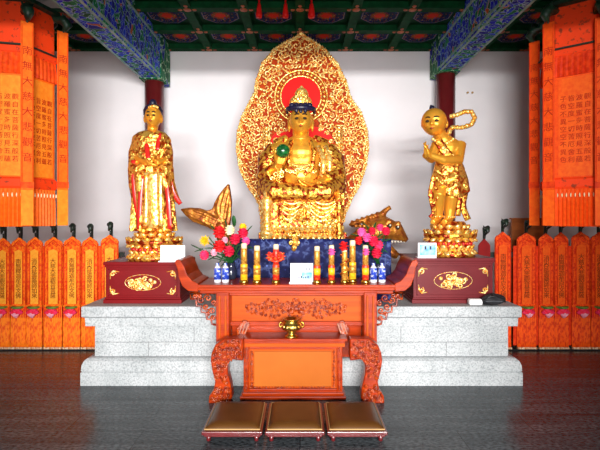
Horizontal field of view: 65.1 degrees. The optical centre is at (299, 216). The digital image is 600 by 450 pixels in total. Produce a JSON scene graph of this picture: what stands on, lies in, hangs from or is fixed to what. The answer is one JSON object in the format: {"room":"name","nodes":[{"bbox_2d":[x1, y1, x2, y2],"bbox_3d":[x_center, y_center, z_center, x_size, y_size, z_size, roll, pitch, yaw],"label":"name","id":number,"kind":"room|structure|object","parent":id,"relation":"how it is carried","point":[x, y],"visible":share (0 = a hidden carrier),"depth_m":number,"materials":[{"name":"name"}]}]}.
{"room":"house of worship","nodes":[
{"label":"house of worship","id":0,"kind":"room"},
{"bbox_2d":[0,51,599,292],"bbox_3d":[0.000,-0.530,7.100,9.200,4.340,0.200,0,0,0],"label":"wall","id":1,"kind":"structure","parent":0,"point":[207,96],"depth_m":7.00,"materials":[{"name":"paint"}]},
{"bbox_2d":[51,0,169,86],"bbox_3d":[-2.080,-2.236,4.290,0.310,0.627,5.380,0,0,0],"label":"beam","id":2,"kind":"structure","parent":1,"relation":"attached to","point":[127,33],"depth_m":5.38,"materials":[{"name":"blue paint"}]},
{"bbox_2d":[145,80,163,131],"bbox_3d":[-2.080,-0.142,6.720,0.270,3.565,0.270,0,0,0],"label":"column","id":3,"kind":"structure","parent":1,"relation":"attached to","point":[154,89],"depth_m":6.61,"materials":[{"name":"red wood"}]},
{"bbox_2d":[436,72,454,220],"bbox_3d":[2.080,-0.195,6.720,0.270,3.670,0.270,0,0,0],"label":"column","id":4,"kind":"structure","parent":1,"relation":"attached to","point":[445,82],"depth_m":6.60,"materials":[{"name":"red wood"}]},
{"bbox_2d":[430,0,535,79],"bbox_3d":[2.080,-2.289,4.290,0.310,0.522,5.380,0,0,0],"label":"beam","id":5,"kind":"structure","parent":1,"relation":"attached to","point":[469,31],"depth_m":5.48,"materials":[{"name":"blue paint"}]},
{"bbox_2d":[0,339,599,449],"bbox_3d":[0.000,1.700,0.600,9.200,0.120,13.200,0,0,0],"label":"floor","id":6,"kind":"structure","parent":0,"point":[44,405],"depth_m":3.96,"materials":[{"name":"stone"}]},
{"bbox_2d":[0,246,124,349],"bbox_3d":[-2.999,0.999,5.900,1.604,1.282,0.240,0,0,0],"label":"rack","id":7,"kind":"object","parent":6,"relation":"on","point":[121,254],"visible":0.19,"depth_m":5.82,"materials":[{"name":"orange wood"}]},
{"bbox_2d":[0,227,10,348],"bbox_3d":[-3.671,0.858,5.781,0.190,1.532,0.157,0,0,0],"label":"streamer","id":8,"kind":"object","parent":7,"relation":"hanging from","point":[5,246],"visible":0.98,"depth_m":5.79,"materials":[{"name":"orange fabric"}]},
{"bbox_2d":[0,309,6,314],"bbox_3d":[-3.671,1.170,5.760,0.165,0.115,0.071,0,0,0],"label":"flower","id":9,"kind":"object","parent":8,"relation":"on","point":[2,311],"depth_m":5.74,"materials":[{"name":"pink fabric"}]},
{"bbox_2d":[9,227,26,348],"bbox_3d":[-3.473,0.855,5.781,0.190,1.538,0.157,0,0,0],"label":"streamer","id":10,"kind":"object","parent":7,"relation":"hanging from","point":[18,246],"visible":0.98,"depth_m":5.79,"materials":[{"name":"orange fabric"}]},
{"bbox_2d":[9,309,22,316],"bbox_3d":[-3.473,1.170,5.760,0.165,0.115,0.071,0,0,0],"label":"flower","id":11,"kind":"object","parent":10,"relation":"on","point":[13,312],"depth_m":5.73,"materials":[{"name":"pink paint"}]},
{"bbox_2d":[25,226,42,348],"bbox_3d":[-3.275,0.852,5.781,0.197,1.544,0.157,0,0,0],"label":"streamer","id":12,"kind":"object","parent":7,"relation":"hanging from","point":[34,247],"visible":0.98,"depth_m":5.79,"materials":[{"name":"orange fabric"}]},
{"bbox_2d":[25,309,38,316],"bbox_3d":[-3.275,1.170,5.760,0.165,0.115,0.071,0,0,0],"label":"flower","id":13,"kind":"object","parent":12,"relation":"on","point":[29,312],"depth_m":5.73,"materials":[{"name":"pink paint"}]},
{"bbox_2d":[43,225,62,348],"bbox_3d":[-3.044,0.852,5.781,0.225,1.544,0.157,0,0,0],"label":"streamer","id":14,"kind":"object","parent":7,"relation":"hanging from","point":[53,247],"visible":0.99,"depth_m":5.79,"materials":[{"name":"orange fabric"}]},
{"bbox_2d":[44,309,57,314],"bbox_3d":[-3.044,1.170,5.760,0.165,0.115,0.071,0,0,0],"label":"flower","id":15,"kind":"object","parent":14,"relation":"on","point":[46,311],"depth_m":5.73,"materials":[{"name":"pink fabric"}]},
{"bbox_2d":[62,223,80,348],"bbox_3d":[-2.814,0.849,5.781,0.212,1.550,0.157,0,0,0],"label":"streamer","id":16,"kind":"object","parent":7,"relation":"hanging from","point":[71,246],"visible":1,"depth_m":5.79,"materials":[{"name":"orange fabric"}]},
{"bbox_2d":[63,309,76,314],"bbox_3d":[-2.814,1.170,5.760,0.165,0.115,0.071,0,0,0],"label":"flower","id":17,"kind":"object","parent":16,"relation":"on","point":[65,311],"depth_m":5.73,"materials":[{"name":"pink fabric"}]},
{"bbox_2d":[81,224,98,348],"bbox_3d":[-2.594,0.852,5.781,0.202,1.544,0.157,0,0,0],"label":"streamer","id":18,"kind":"object","parent":7,"relation":"hanging from","point":[89,247],"visible":0.73,"depth_m":5.79,"materials":[{"name":"orange fabric"}]},
{"bbox_2d":[101,222,118,298],"bbox_3d":[-2.351,0.840,5.781,0.217,1.569,0.157,0,0,0],"label":"streamer","id":19,"kind":"object","parent":7,"relation":"hanging from","point":[109,244],"visible":0.2,"depth_m":5.79,"materials":[{"name":"orange fabric"}]},
{"bbox_2d":[201,401,266,441],"bbox_3d":[-0.494,1.577,3.665,0.440,0.126,0.530,0,0,0],"label":"stool","id":20,"kind":"object","parent":6,"relation":"on","point":[226,418],"visible":1,"depth_m":3.52,"materials":[{"name":"brown leather"}]},
{"bbox_2d":[205,401,263,428],"bbox_3d":[-0.494,1.534,3.665,0.396,0.040,0.486,0,0,0],"label":"cushion","id":21,"kind":"object","parent":20,"relation":"on","point":[226,414],"depth_m":3.59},
{"bbox_2d":[237,316,348,399],"bbox_3d":[-0.066,1.282,4.309,1.057,0.715,0.323,0,0,0],"label":"table","id":22,"kind":"object","parent":6,"relation":"on","point":[308,366],"depth_m":4.26,"materials":[{"name":"red paint"}]},
{"bbox_2d":[281,316,301,331],"bbox_3d":[-0.077,0.981,4.286,0.196,0.112,0.196,0,0,0],"label":"bowl","id":23,"kind":"object","parent":22,"relation":"on","point":[291,323],"depth_m":4.22,"materials":[{"name":"gold metal"}]},
{"bbox_2d":[265,401,324,441],"bbox_3d":[-0.038,1.577,3.665,0.433,0.126,0.530,0,0,0],"label":"stool","id":24,"kind":"object","parent":6,"relation":"on","point":[284,418],"visible":1,"depth_m":3.52,"materials":[{"name":"brown leather"}]},
{"bbox_2d":[268,401,320,428],"bbox_3d":[-0.038,1.534,3.665,0.389,0.040,0.486,0,0,0],"label":"cushion","id":25,"kind":"object","parent":24,"relation":"on","point":[281,414],"depth_m":3.60,"materials":[{"name":"brown leather"}]},
{"bbox_2d":[175,255,417,402],"bbox_3d":[-0.032,1.017,4.461,2.228,1.254,0.678,0,0,0],"label":"altar table","id":26,"kind":"object","parent":6,"relation":"on","point":[320,306],"visible":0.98,"depth_m":4.34,"materials":[{"name":"red paint"}]},
{"bbox_2d":[214,263,220,282],"bbox_3d":[-0.781,0.527,4.450,0.071,0.185,0.071,0,0,0],"label":"water bottle","id":27,"kind":"object","parent":26,"relation":"on","point":[217,270],"visible":1,"depth_m":4.42,"materials":[{"name":"white plastic"}]},
{"bbox_2d":[222,263,228,282],"bbox_3d":[-0.705,0.527,4.450,0.071,0.185,0.071,0,0,0],"label":"water bottle","id":28,"kind":"object","parent":26,"relation":"on","point":[225,270],"visible":1,"depth_m":4.42,"materials":[{"name":"white plastic"}]},
{"bbox_2d":[227,263,236,279],"bbox_3d":[-0.690,0.540,4.700,0.124,0.160,0.124,0,0,0],"label":"flower vase","id":29,"kind":"object","parent":26,"relation":"on","point":[232,269],"visible":0.76,"depth_m":4.66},
{"bbox_2d":[192,215,253,265],"bbox_3d":[-0.772,0.241,4.690,0.644,0.517,0.236,0,0,0],"label":"flower bouquet","id":30,"kind":"object","parent":29,"relation":"in","point":[219,232],"visible":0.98,"depth_m":4.69,"materials":[{"name":"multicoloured plant"}]},
{"bbox_2d":[239,243,248,282],"bbox_3d":[-0.528,0.432,4.430,0.090,0.375,0.089,0,0,0],"label":"candle","id":31,"kind":"object","parent":26,"relation":"on","point":[243,266],"visible":1,"depth_m":4.40,"materials":[{"name":"gold metal"}]},
{"bbox_2d":[252,245,261,282],"bbox_3d":[-0.405,0.444,4.430,0.090,0.351,0.089,0,0,0],"label":"candle","id":32,"kind":"object","parent":26,"relation":"on","point":[256,267],"visible":1,"depth_m":4.40,"materials":[{"name":"gold metal"}]},
{"bbox_2d":[266,244,285,282],"bbox_3d":[-0.225,0.437,4.409,0.189,0.366,0.127,0,0,0],"label":"candle","id":33,"kind":"object","parent":26,"relation":"on","point":[276,256],"visible":1,"depth_m":4.40,"materials":[{"name":"gold metal"}]},
{"bbox_2d":[289,263,312,283],"bbox_3d":[0.010,0.526,4.412,0.223,0.187,0.095,0,0,0],"label":"sign","id":34,"kind":"object","parent":26,"relation":"on","point":[300,273],"visible":1,"depth_m":4.40,"materials":[{"name":"white paper"}]},
{"bbox_2d":[292,265,311,280],"bbox_3d":[0.018,0.524,4.398,0.185,0.146,0.003,0,0,0],"label":"print","id":35,"kind":"object","parent":34,"relation":"on","point":[299,272],"depth_m":4.40},
{"bbox_2d":[302,272,311,278],"bbox_3d":[0.065,0.547,4.398,0.097,0.064,0.002,0,0,0],"label":"picture","id":36,"kind":"object","parent":34,"relation":"on","point":[305,275],"depth_m":4.40},
{"bbox_2d":[313,246,320,282],"bbox_3d":[0.160,0.447,4.430,0.086,0.347,0.085,0,0,0],"label":"candle","id":37,"kind":"object","parent":26,"relation":"on","point":[316,270],"visible":1,"depth_m":4.41,"materials":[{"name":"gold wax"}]},
{"bbox_2d":[327,245,335,282],"bbox_3d":[0.297,0.442,4.418,0.081,0.356,0.104,0,0,0],"label":"candle","id":38,"kind":"object","parent":26,"relation":"on","point":[331,267],"visible":1,"depth_m":4.40,"materials":[{"name":"gold metal"}]},
{"bbox_2d":[328,248,335,255],"bbox_3d":[0.298,0.324,4.385,0.074,0.072,0.038,0,0,0],"label":"flower","id":39,"kind":"object","parent":38,"relation":"on","point":[331,250],"depth_m":4.38,"materials":[{"name":"pink plastic"}]},
{"bbox_2d":[339,241,348,282],"bbox_3d":[0.414,0.422,4.424,0.102,0.396,0.105,0,0,0],"label":"candle","id":40,"kind":"object","parent":26,"relation":"on","point":[344,268],"visible":1,"depth_m":4.40,"materials":[{"name":"gold metal"}]},
{"bbox_2d":[339,241,348,250],"bbox_3d":[0.411,0.271,4.397,0.098,0.094,0.050,0,0,0],"label":"flower","id":41,"kind":"object","parent":40,"relation":"on","point":[343,244],"depth_m":4.38,"materials":[{"name":"red plastic"}]},
{"bbox_2d":[348,240,356,281],"bbox_3d":[0.503,0.420,4.500,0.092,0.400,0.090,0,0,0],"label":"candle","id":42,"kind":"object","parent":26,"relation":"on","point":[352,248],"visible":0.95,"depth_m":4.47,"materials":[{"name":"gold metal"}]},
{"bbox_2d":[361,245,369,282],"bbox_3d":[0.617,0.442,4.419,0.086,0.356,0.107,0,0,0],"label":"candle","id":43,"kind":"object","parent":26,"relation":"on","point":[365,260],"visible":1,"depth_m":4.40,"materials":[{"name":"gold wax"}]},
{"bbox_2d":[362,248,369,255],"bbox_3d":[0.619,0.324,4.385,0.074,0.072,0.038,0,0,0],"label":"flower","id":44,"kind":"object","parent":43,"relation":"on","point":[365,250],"depth_m":4.37,"materials":[{"name":"pink plastic"}]},
{"bbox_2d":[370,263,376,282],"bbox_3d":[0.696,0.527,4.450,0.071,0.185,0.071,0,0,0],"label":"water bottle","id":45,"kind":"object","parent":26,"relation":"on","point":[373,270],"visible":0.99,"depth_m":4.42,"materials":[{"name":"white plastic"}]},
{"bbox_2d":[378,263,385,282],"bbox_3d":[0.776,0.527,4.450,0.071,0.185,0.071,0,0,0],"label":"water bottle","id":46,"kind":"object","parent":26,"relation":"on","point":[381,270],"visible":1,"depth_m":4.42,"materials":[{"name":"white ceramic"}]},
{"bbox_3d":[0.780,0.545,4.700,0.124,0.150,0.124,0,0,0],"label":"flower vase","id":47,"kind":"object","parent":26,"relation":"on","visible":0},
{"bbox_2d":[351,222,390,263],"bbox_3d":[0.718,0.258,4.689,0.420,0.420,0.206,0,0,0],"label":"flower bouquet","id":48,"kind":"object","parent":47,"relation":"in","point":[374,241],"visible":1,"depth_m":4.67,"materials":[{"name":"pink plant"}]},
{"bbox_2d":[80,290,522,385],"bbox_3d":[0.015,1.255,5.505,4.296,0.770,1.890,0,0,0],"label":"stone platform","id":49,"kind":"object","parent":6,"relation":"on","point":[136,344],"visible":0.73,"depth_m":4.59,"materials":[{"name":"white stone"}]},
{"bbox_2d":[103,257,194,303],"bbox_3d":[-1.584,0.661,5.030,0.788,0.418,0.620,0,0,0],"label":"pedestal","id":50,"kind":"object","parent":49,"relation":"on","point":[127,281],"visible":0.93,"depth_m":4.74,"materials":[{"name":"red paint"}]},
{"bbox_2d":[125,99,182,261],"bbox_3d":[-1.545,-0.401,5.030,0.603,1.706,0.590,0,0,0],"label":"statue","id":51,"kind":"object","parent":50,"relation":"on","point":[152,187],"visible":0.97,"depth_m":4.84,"materials":[{"name":"gold metal"}]},
{"bbox_2d":[158,245,184,261],"bbox_3d":[-1.289,0.369,4.753,0.259,0.166,0.095,0,0,0],"label":"sign","id":52,"kind":"object","parent":50,"relation":"on","point":[168,253],"visible":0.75,"depth_m":4.74,"materials":[{"name":"white paper"}]},
{"bbox_2d":[181,184,407,258],"bbox_3d":[-0.070,0.223,5.826,2.798,1.255,0.425,0,0,0],"label":"fish","id":53,"kind":"object","parent":49,"relation":"on","point":[222,207],"visible":0.38,"depth_m":5.75},
{"bbox_2d":[257,85,346,238],"bbox_3d":[0.019,-0.321,5.287,1.009,2.382,0.686,0,0,0],"label":"seated buddha","id":54,"kind":"object","parent":49,"relation":"on","point":[305,198],"visible":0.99,"depth_m":5.14,"materials":[{"name":"gold metal"}]},
{"bbox_2d":[278,193,343,222],"bbox_3d":[0.121,-0.100,5.134,0.724,0.328,0.093,0,0,0],"label":"drapery","id":55,"kind":"object","parent":54,"relation":"hanging from","point":[288,211],"depth_m":5.08,"materials":[{"name":"gold metal"}]},
{"bbox_2d":[235,30,369,225],"bbox_3d":[0.033,-0.770,6.050,1.726,3.279,0.140,0,0,0],"label":"mandorla","id":56,"kind":"object","parent":49,"relation":"on","point":[299,60],"visible":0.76,"depth_m":6.03,"materials":[{"name":"gold metal"}]},
{"bbox_2d":[232,239,390,300],"bbox_3d":[0.121,0.550,4.920,1.647,0.639,0.144,0,0,0],"label":"altar cloth","id":57,"kind":"object","parent":49,"relation":"on","point":[304,253],"visible":0.27,"depth_m":4.87,"materials":[{"name":"blue fabric"}]},
{"bbox_2d":[286,231,300,250],"bbox_3d":[-0.067,0.249,4.829,0.148,0.212,0.070,0,0,0],"label":"ornament","id":58,"kind":"object","parent":57,"relation":"attached to","point":[295,241],"visible":1,"depth_m":4.81,"materials":[{"name":"gold metal"}]},
{"bbox_2d":[399,253,494,303],"bbox_3d":[1.544,0.641,5.030,0.838,0.458,0.620,0,0,0],"label":"pedestal","id":59,"kind":"object","parent":49,"relation":"on","point":[439,280],"visible":0.94,"depth_m":4.74,"materials":[{"name":"brown paint"}]},
{"bbox_2d":[415,243,436,257],"bbox_3d":[1.277,0.336,4.753,0.199,0.151,0.095,0,0,0],"label":"stand","id":60,"kind":"object","parent":59,"relation":"on","point":[425,250],"visible":1,"depth_m":4.74,"materials":[{"name":"white plastic"}]},
{"bbox_2d":[419,244,435,255],"bbox_3d":[1.287,0.332,4.738,0.165,0.114,0.002,0,0,0],"label":"picture","id":61,"kind":"object","parent":60,"relation":"on","point":[424,249],"depth_m":4.74},
{"bbox_2d":[421,105,477,257],"bbox_3d":[1.579,-0.381,4.993,0.677,1.586,0.615,0,0,0],"label":"statue","id":62,"kind":"object","parent":59,"relation":"on","point":[448,190],"visible":0.99,"depth_m":4.86,"materials":[{"name":"gold metal"}]},
{"bbox_2d":[468,298,482,304],"bbox_3d":[1.733,0.839,4.651,0.134,0.061,0.074,0,0,0],"label":"pack","id":63,"kind":"object","parent":49,"relation":"on","point":[471,301],"visible":0.99,"depth_m":4.62,"materials":[{"name":"white paper"}]},
{"bbox_2d":[481,293,505,304],"bbox_3d":[1.905,0.810,4.643,0.252,0.118,0.138,0,0,0],"label":"pouch","id":64,"kind":"object","parent":49,"relation":"on","point":[492,298],"visible":0.99,"depth_m":4.60,"materials":[{"name":"fabric"}]},
{"bbox_2d":[324,401,387,441],"bbox_3d":[0.416,1.577,3.665,0.436,0.126,0.530,0,0,0],"label":"stool","id":65,"kind":"object","parent":6,"relation":"on","point":[343,418],"visible":1,"depth_m":3.52,"materials":[{"name":"brown leather"}]},
{"bbox_2d":[326,401,383,428],"bbox_3d":[0.416,1.534,3.665,0.392,0.040,0.486,0,0,0],"label":"cushion","id":66,"kind":"object","parent":65,"relation":"on","point":[339,414],"depth_m":3.59,"materials":[{"name":"brown leather"}]},
{"bbox_2d":[509,218,543,338],"bbox_3d":[3.063,0.827,6.393,0.462,1.626,0.215,0,0,0],"label":"wooden board","id":67,"kind":"object","parent":6,"relation":"on","point":[517,224],"visible":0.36,"depth_m":6.30,"materials":[{"name":"orange wood"}]},
{"bbox_2d":[490,246,599,349],"bbox_3d":[2.997,0.999,5.900,1.608,1.282,0.240,0,0,0],"label":"rack","id":68,"kind":"object","parent":6,"relation":"on","point":[513,254],"visible":0.19,"depth_m":5.82,"materials":[{"name":"orange wood"}]},
{"bbox_2d":[478,226,489,256],"bbox_3d":[2.277,0.864,5.781,0.165,1.520,0.157,0,0,0],"label":"streamer","id":69,"kind":"object","parent":68,"relation":"hanging from","point":[484,246],"visible":0.17,"depth_m":5.80,"materials":[{"name":"red fabric"}]},
{"bbox_2d":[494,219,511,348],"bbox_3d":[2.505,0.821,5.781,0.197,1.606,0.157,0,0,0],"label":"streamer","id":70,"kind":"object","parent":68,"relation":"hanging from","point":[502,242],"visible":0.69,"depth_m":5.79,"materials":[{"name":"orange fabric"}]},
{"bbox_2d":[516,220,536,348],"bbox_3d":[2.796,0.827,5.781,0.234,1.594,0.157,0,0,0],"label":"streamer","id":71,"kind":"object","parent":68,"relation":"hanging from","point":[525,243],"visible":0.98,"depth_m":5.79,"materials":[{"name":"orange fabric"}]},
{"bbox_2d":[522,309,534,314],"bbox_3d":[2.796,1.170,5.760,0.165,0.115,0.071,0,0,0],"label":"flower","id":72,"kind":"object","parent":71,"relation":"on","point":[524,311],"depth_m":5.73,"materials":[{"name":"pink fabric"}]},
{"bbox_2d":[538,226,554,348],"bbox_3d":[3.038,0.830,5.781,0.185,1.587,0.157,0,0,0],"label":"streamer","id":73,"kind":"object","parent":68,"relation":"hanging from","point":[545,242],"visible":0.95,"depth_m":5.79,"materials":[{"name":"orange fabric"}]},
{"bbox_2d":[541,309,554,315],"bbox_3d":[3.038,1.170,5.760,0.165,0.115,0.071,0,0,0],"label":"flower","id":74,"kind":"object","parent":73,"relation":"on","point":[544,312],"depth_m":5.73,"materials":[{"name":"pink fabric"}]},
{"bbox_2d":[553,226,569,348],"bbox_3d":[3.223,0.824,5.781,0.174,1.600,0.157,0,0,0],"label":"streamer","id":75,"kind":"object","parent":68,"relation":"hanging from","point":[561,307],"visible":0.97,"depth_m":5.79,"materials":[{"name":"orange fabric"}]},
{"bbox_2d":[556,309,569,315],"bbox_3d":[3.223,1.170,5.760,0.165,0.115,0.071,0,0,0],"label":"flower","id":76,"kind":"object","parent":75,"relation":"on","point":[559,312],"depth_m":5.73,"materials":[{"name":"pink fabric"}]},
{"bbox_2d":[571,226,591,348],"bbox_3d":[3.468,0.821,5.781,0.225,1.606,0.157,0,0,0],"label":"streamer","id":77,"kind":"object","parent":68,"relation":"hanging from","point":[580,242],"visible":0.96,"depth_m":5.79,"materials":[{"name":"orange fabric"}]},
{"bbox_2d":[576,309,589,315],"bbox_3d":[3.468,1.170,5.760,0.165,0.115,0.071,0,0,0],"label":"flower","id":78,"kind":"object","parent":77,"relation":"on","point":[579,312],"depth_m":5.73,"materials":[{"name":"pink paint"}]},
{"bbox_2d":[590,227,599,348],"bbox_3d":[3.696,0.824,5.781,0.207,1.600,0.157,0,0,0],"label":"streamer","id":79,"kind":"object","parent":68,"relation":"hanging from","point":[595,240],"visible":1,"depth_m":5.79,"materials":[{"name":"orange fabric"}]},
{"bbox_2d":[52,0,557,50],"bbox_3d":[0.000,-2.560,4.300,9.610,0.220,5.800,0,0,0],"label":"ceiling","id":80,"kind":"structure","parent":0,"point":[185,25],"depth_m":6.20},
{"bbox_2d":[0,0,72,226],"bbox_3d":[-2.966,-1.225,4.900,1.068,2.642,1.053,0,0,0],"label":"hanging banner","id":81,"kind":"object","parent":80,"relation":"hanging from","point":[29,77],"visible":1,"depth_m":4.62,"materials":[{"name":"orange fabric"}]},
{"bbox_2d":[37,0,59,7],"bbox_3d":[-3.412,-2.480,5.275,2.373,0.160,0.250,0,0,0],"label":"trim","id":82,"kind":"structure","parent":80,"relation":"attached to","point":[49,3],"depth_m":5.28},
{"bbox_2d":[256,0,261,18],"bbox_3d":[-0.478,-2.437,5.480,0.075,0.221,0.075,0,0,0],"label":"tassel","id":83,"kind":"object","parent":80,"relation":"hanging from","point":[258,11],"visible":1,"depth_m":5.46,"materials":[{"name":"red fabric"}]},
{"bbox_2d":[282,0,288,18],"bbox_3d":[-0.169,-2.437,5.480,0.075,0.221,0.075,0,0,0],"label":"tassel","id":84,"kind":"object","parent":80,"relation":"hanging from","point":[285,15],"visible":1,"depth_m":5.46,"materials":[{"name":"red fabric"}]},
{"bbox_2d":[308,0,314,18],"bbox_3d":[0.134,-2.437,5.480,0.084,0.221,0.084,0,0,0],"label":"tassel","id":85,"kind":"object","parent":80,"relation":"hanging from","point":[311,13],"visible":1,"depth_m":5.46,"materials":[{"name":"red fabric"}]},
{"bbox_2d":[525,0,599,226],"bbox_3d":[2.935,-1.225,4.900,1.032,2.643,1.082,0,0,0],"label":"hanging banner","id":86,"kind":"object","parent":80,"relation":"hanging from","point":[569,81],"visible":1,"depth_m":4.70,"materials":[{"name":"orange fabric"}]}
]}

